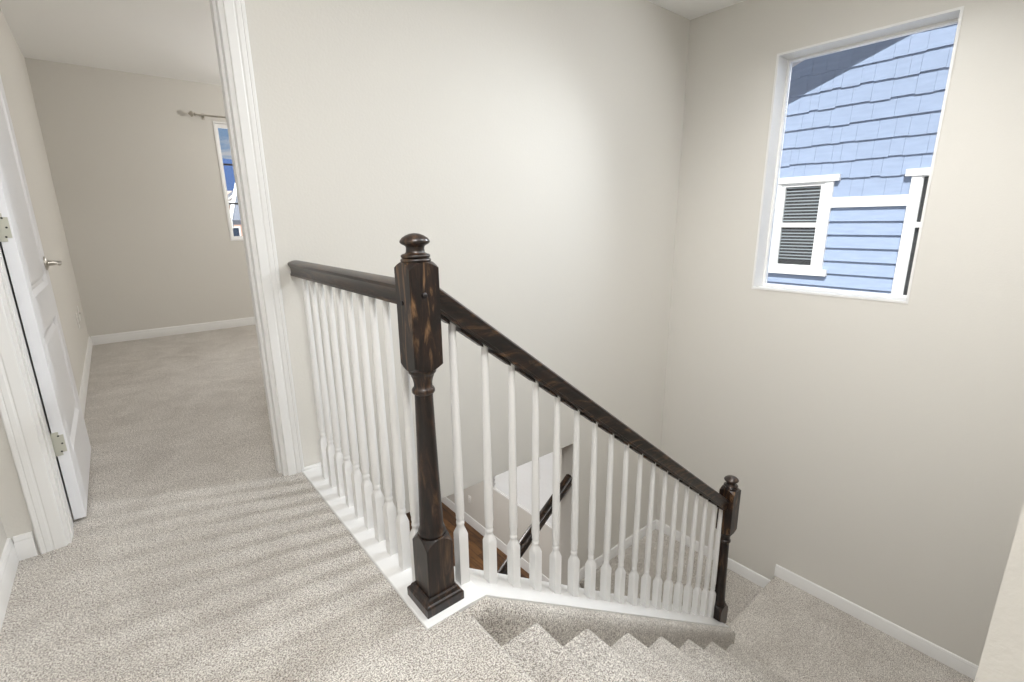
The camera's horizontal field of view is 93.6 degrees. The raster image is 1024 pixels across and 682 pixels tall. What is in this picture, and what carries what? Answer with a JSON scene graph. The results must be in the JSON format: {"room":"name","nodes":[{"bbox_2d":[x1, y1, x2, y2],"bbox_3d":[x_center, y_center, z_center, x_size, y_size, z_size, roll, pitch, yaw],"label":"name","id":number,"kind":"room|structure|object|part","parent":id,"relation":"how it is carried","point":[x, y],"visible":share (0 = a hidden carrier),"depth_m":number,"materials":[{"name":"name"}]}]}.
{"room":"stair landing","nodes":[
{"label":"stair landing","id":0,"kind":"room"},
{"bbox_2d":[0,517,6,558],"bbox_3d":[-0.458,-0.074,-0.228,0.116,2.440,4.265,-12,18,-38],"label":"wall","id":1,"kind":"structure","parent":0,"point":[3,537],"depth_m":1.56,"materials":[{"name":"grey paint"}]},
{"bbox_2d":[0,538,18,631],"bbox_3d":[-0.359,1.068,0.055,0.014,0.090,4.135,-12,18,-38],"label":"baseboard","id":2,"kind":"structure","parent":1,"relation":"attached to","point":[9,561],"depth_m":1.49,"materials":[{"name":"white paint"}]},
{"bbox_2d":[0,9,88,485],"bbox_3d":[-2.911,-0.815,2.872,0.120,2.440,3.775,-12,18,-38],"label":"wall","id":3,"kind":"structure","parent":0,"point":[13,69],"depth_m":3.19,"materials":[{"name":"grey paint"}]},
{"bbox_2d":[0,75,90,519],"bbox_3d":[-1.874,-0.363,1.871,0.126,1.994,0.762,-12,18,-38],"label":"door","id":4,"kind":"structure","parent":3,"relation":"in","point":[28,267],"depth_m":1.80,"materials":[{"name":"white paint"}]},
{"bbox_3d":[-2.019,-0.341,2.115,0.059,0.060,0.149,-12,18,-38],"label":"lever handle","id":5,"kind":"part","parent":4,"relation":"part of","materials":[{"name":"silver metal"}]},
{"bbox_2d":[64,337,92,516],"bbox_3d":[-2.814,0.326,3.160,0.014,0.090,3.635,-12,18,-38],"label":"baseboard","id":6,"kind":"structure","parent":3,"relation":"attached to","point":[85,376],"depth_m":3.30,"materials":[{"name":"white paint"}]},
{"bbox_2d":[24,57,253,337],"bbox_3d":[-2.642,-1.442,5.378,3.810,2.440,0.120,-12,18,-38],"label":"wall","id":7,"kind":"structure","parent":0,"point":[137,182],"depth_m":4.58,"materials":[{"name":"grey paint"}]},
{"bbox_2d":[91,317,255,344],"bbox_3d":[-2.538,-0.297,5.650,3.666,0.090,0.014,-12,18,-38],"label":"baseboard","id":8,"kind":"structure","parent":7,"relation":"attached to","point":[191,328],"depth_m":4.90,"materials":[{"name":"white paint"}]},
{"bbox_2d":[188,111,225,119],"bbox_3d":[-2.464,-2.329,5.171,1.721,0.062,0.098,-12,18,-38],"label":"curtain rod","id":9,"kind":"object","parent":7,"relation":"attached to","point":[190,113],"visible":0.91,"depth_m":4.71,"materials":[{"name":"grey metal"}]},
{"bbox_3d":[-2.429,-2.334,5.172,1.665,0.016,0.016,-12,18,-38],"label":"rod","id":10,"kind":"part","parent":9,"relation":"part of","materials":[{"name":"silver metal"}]},
{"bbox_2d":[213,121,243,240],"bbox_3d":[-2.548,-1.740,5.369,1.224,1.179,0.106,-12,18,-38],"label":"window","id":11,"kind":"structure","parent":7,"relation":"in","point":[216,124],"depth_m":4.99,"materials":[{"name":"white paint"}]},
{"bbox_2d":[0,325,522,681],"bbox_3d":[-0.109,0.596,2.735,4.030,0.300,8.040,-12,18,-38],"label":"floor","id":12,"kind":"structure","parent":0,"point":[191,558],"depth_m":1.56,"materials":[{"name":"beige carpet"}]},
{"bbox_2d":[0,0,689,584],"bbox_3d":[-0.233,0.780,2.920,3.814,5.622,0.120,-12,18,-38],"label":"wall","id":13,"kind":"structure","parent":0,"point":[535,146],"depth_m":2.61,"materials":[{"name":"grey paint"}]},
{"bbox_2d":[13,531,37,560],"bbox_3d":[-1.642,0.694,1.624,0.046,0.090,0.014,-12,18,-38],"label":"baseboard","id":14,"kind":"structure","parent":13,"relation":"in","point":[25,545],"depth_m":1.62,"materials":[{"name":"white paint"}]},
{"bbox_2d":[0,0,303,553],"bbox_3d":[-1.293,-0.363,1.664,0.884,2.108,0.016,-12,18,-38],"label":"trim","id":15,"kind":"structure","parent":13,"relation":"attached to","point":[16,414],"depth_m":1.76,"materials":[{"name":"white paint"}]},
{"bbox_2d":[579,520,655,587],"bbox_3d":[0.874,1.864,4.022,1.074,0.358,0.014,-12,18,-38],"label":"baseboard","id":16,"kind":"structure","parent":13,"relation":"attached to","point":[599,561],"depth_m":3.96,"materials":[{"name":"white paint"}]},
{"bbox_2d":[0,0,745,84],"bbox_3d":[-0.140,-1.989,2.092,4.030,0.150,8.040,-12,18,-38],"label":"ceiling","id":17,"kind":"structure","parent":0,"point":[174,39],"depth_m":3.44,"materials":[{"name":"white paint"}]},
{"bbox_2d":[406,502,528,578],"bbox_3d":[-1.458,3.620,3.622,6.010,0.200,10.000,-12,18,-38],"label":"floor","id":18,"kind":"structure","parent":0,"point":[475,539],"depth_m":6.58,"materials":[{"name":"brown wood"}]},
{"bbox_2d":[497,474,571,574],"bbox_3d":[-0.424,2.352,3.107,2.210,2.486,0.062,-12,18,-38],"label":"handrail","id":19,"kind":"object","parent":18,"relation":"on","point":[525,541],"visible":0.41,"depth_m":3.36,"materials":[{"name":"brown wood"}]},
{"bbox_2d":[581,529,762,625],"bbox_3d":[1.238,1.953,3.677,0.990,0.200,1.025,-12,18,-38],"label":"floor","id":20,"kind":"structure","parent":0,"point":[740,591],"depth_m":3.74,"materials":[{"name":"beige carpet"}]},
{"bbox_2d":[446,0,1023,665],"bbox_3d":[0.816,0.313,4.748,0.200,5.622,10.000,-12,18,-38],"label":"wall","id":21,"kind":"structure","parent":0,"point":[874,449],"depth_m":2.94,"materials":[{"name":"grey paint"}]},
{"bbox_2d":[441,497,548,581],"bbox_3d":[-0.896,2.522,7.316,0.017,0.135,4.739,-12,18,-38],"label":"baseboard","id":22,"kind":"structure","parent":21,"relation":"attached to","point":[524,564],"depth_m":6.74,"materials":[{"name":"white paint"}]},
{"bbox_2d":[492,474,552,528],"bbox_3d":[0.142,1.372,5.809,0.126,1.390,1.150,-12,18,-38],"label":"window","id":23,"kind":"structure","parent":21,"relation":"in","point":[493,479],"depth_m":5.98,"materials":[{"name":"white paint"}]},
{"bbox_2d":[494,452,552,525],"bbox_3d":[0.116,1.377,5.788,0.050,1.363,1.118,-12,18,-38],"label":"window blinds","id":24,"kind":"object","parent":23,"relation":"attached to","point":[524,472],"visible":0.28,"depth_m":5.76,"materials":[{"name":"white"}]},
{"bbox_3d":[0.129,2.030,5.955,0.024,0.014,1.106,-12,18,-38],"label":"rail","id":25,"kind":"part","parent":24,"relation":"part of","materials":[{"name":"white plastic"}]},
{"bbox_2d":[656,519,770,587],"bbox_3d":[1.610,1.736,3.946,0.014,0.090,1.014,-12,18,-38],"label":"baseboard","id":26,"kind":"structure","parent":21,"relation":"attached to","point":[745,572],"depth_m":3.77,"materials":[{"name":"white paint"}]},
{"bbox_2d":[752,6,963,303],"bbox_3d":[1.995,-1.008,2.887,0.180,1.460,0.865,-12,18,-38],"label":"window","id":27,"kind":"structure","parent":21,"relation":"in","point":[784,61],"depth_m":3.02,"materials":[{"name":"white paint"}]},
{"bbox_2d":[774,564,978,679],"bbox_3d":[2.285,1.778,3.106,0.014,0.090,1.119,-12,18,-38],"label":"baseboard","id":28,"kind":"structure","parent":21,"relation":"attached to","point":[934,651],"depth_m":3.04,"materials":[{"name":"white paint"}]},
{"bbox_2d":[728,576,974,681],"bbox_3d":[1.917,1.995,2.848,0.970,0.202,1.121,-12,18,-38],"label":"floor","id":29,"kind":"structure","parent":0,"point":[799,636],"depth_m":2.95,"materials":[{"name":"beige carpet"}]},
{"bbox_2d":[460,597,788,681],"bbox_3d":[0.830,1.535,1.829,1.825,1.706,1.130,-12,18,-38],"label":"staircase","id":30,"kind":"structure","parent":29,"relation":"on","point":[538,642],"depth_m":1.72,"materials":[{"name":"beige carpet"}]},
{"bbox_2d":[974,503,1023,681],"bbox_3d":[2.237,1.262,0.862,2.670,5.622,2.010,-12,18,-38],"label":"wall","id":31,"kind":"structure","parent":0,"point":[1002,658],"depth_m":0.55,"materials":[{"name":"grey paint"}]},
{"label":"outside","id":32,"kind":"structure","parent":0,"visible":0},
{"bbox_2d":[222,158,234,190],"bbox_3d":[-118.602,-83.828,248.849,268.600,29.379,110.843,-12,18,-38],"label":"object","id":33,"kind":"object","parent":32,"point":[228,170],"visible":0.01,"depth_m":211.42,"materials":[{"name":"blue"}]},
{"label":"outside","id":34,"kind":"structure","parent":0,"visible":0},
{"bbox_3d":[-0.795,-38.916,135.161,297.000,19.544,278.400,-12,18,-38],"label":"terrain","id":35,"kind":"structure","parent":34,"visible":0},
{"bbox_2d":[228,190,233,200],"bbox_3d":[-31.179,-13.124,55.644,3.500,8.550,4.630,-12,18,-38],"label":"house","id":36,"kind":"structure","parent":35,"relation":"on","point":[230,194],"depth_m":52.95,"materials":[{"name":"grey"}]},
{"bbox_2d":[230,184,240,227],"bbox_3d":[-5.343,-2.598,17.398,7.400,5.970,6.200,-7,15,-22],"label":"house","id":37,"kind":"structure","parent":35,"relation":"on","point":[234,209],"depth_m":13.30,"materials":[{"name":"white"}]},
{"bbox_2d":[229,200,242,235],"bbox_3d":[-18.096,-6.728,33.635,6.300,6.450,8.630,-12,18,-38],"label":"house","id":38,"kind":"structure","parent":35,"relation":"on","point":[237,230],"depth_m":29.39,"materials":[{"name":"beige paint"}]},
{"bbox_3d":[-16.957,-6.469,29.327,0.620,0.820,0.010,-12,18,-38],"label":"pane","id":39,"kind":"part","parent":38,"relation":"part of","materials":[{"name":"clear glass"}]},
{"bbox_2d":[767,23,957,294],"bbox_3d":[8.997,-1.062,5.661,8.800,8.316,14.300,-12,18,-38],"label":"house","id":40,"kind":"structure","parent":35,"relation":"on","point":[861,126],"depth_m":5.37,"materials":[{"name":"blue wood"}]},
{"bbox_3d":[3.531,-1.413,5.925,0.044,1.020,0.480,-12,18,-38],"label":"sash","id":41,"kind":"part","parent":40,"relation":"part of","materials":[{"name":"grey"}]},
{"bbox_2d":[779,186,820,259],"bbox_3d":[3.541,-1.445,5.926,0.005,0.860,0.390,-12,18,-38],"label":"blind","id":42,"kind":"object","parent":40,"relation":"hanging from","point":[798,217],"depth_m":5.93,"materials":[{"name":"grey"}]},
{"bbox_3d":[4.426,-0.851,4.943,0.044,1.660,0.565,-12,18,-38],"label":"sash","id":43,"kind":"part","parent":40,"relation":"part of","materials":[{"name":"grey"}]},
{"bbox_3d":[0.152,1.446,2.564,1.901,1.848,1.141,-12,18,-38],"label":"wall","id":44,"kind":"structure","parent":0,"visible":0},
{"bbox_2d":[301,462,320,471],"bbox_3d":[-0.890,0.581,2.227,0.164,0.034,0.018,-12,18,-38],"label":"trim","id":45,"kind":"structure","parent":44,"relation":"attached to","point":[319,463],"depth_m":2.20,"materials":[{"name":"white paint"}]},
{"bbox_2d":[302,466,728,629],"bbox_3d":[0.155,1.127,2.476,1.910,1.218,1.126,-12,18,-38],"label":"trim","id":46,"kind":"structure","parent":44,"relation":"attached to","point":[477,588],"depth_m":1.71,"materials":[{"name":"white paint"}]},
{"bbox_2d":[288,260,418,581],"bbox_3d":[-0.579,0.209,1.739,0.062,0.938,1.013,-12,18,-38],"label":"stair railing","id":47,"kind":"object","parent":46,"relation":"on","point":[357,488],"visible":0.99,"depth_m":1.63,"materials":[{"name":"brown wood"}]},
{"bbox_3d":[-0.584,-0.216,1.633,0.062,0.062,1.013,-12,18,-38],"label":"handrail","id":48,"kind":"part","parent":47,"relation":"part of","materials":[{"name":"brown wood"}]},
{"bbox_2d":[394,233,463,618],"bbox_3d":[-0.234,0.249,1.309,0.122,1.060,0.122,-12,18,-38],"label":"newel post","id":49,"kind":"object","parent":46,"relation":"on","point":[434,589],"visible":1,"depth_m":1.27,"materials":[{"name":"brown wood"}]},
{"bbox_3d":[-0.228,0.740,1.432,0.122,0.047,0.122,-12,18,-38],"label":"moulding","id":50,"kind":"part","parent":49,"relation":"part of","materials":[{"name":"brown wood"}]},
{"bbox_2d":[440,288,728,617],"bbox_3d":[0.482,0.736,2.028,1.747,2.117,0.062,-12,18,-38],"label":"stair railing","id":51,"kind":"object","parent":46,"relation":"on","point":[458,317],"visible":0.98,"depth_m":1.77,"materials":[{"name":"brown wood"}]},
{"bbox_3d":[0.476,0.387,1.938,1.740,1.395,0.062,-12,18,-38],"label":"handrail","id":52,"kind":"part","parent":51,"relation":"part of","materials":[{"name":"brown wood"}]},
{"bbox_2d":[713,475,740,623],"bbox_3d":[1.200,1.197,2.728,0.084,0.952,0.084,-12,18,-38],"label":"newel post","id":53,"kind":"object","parent":46,"relation":"on","point":[730,490],"visible":0.8,"depth_m":2.67,"materials":[{"name":"brown wood"}]}
]}

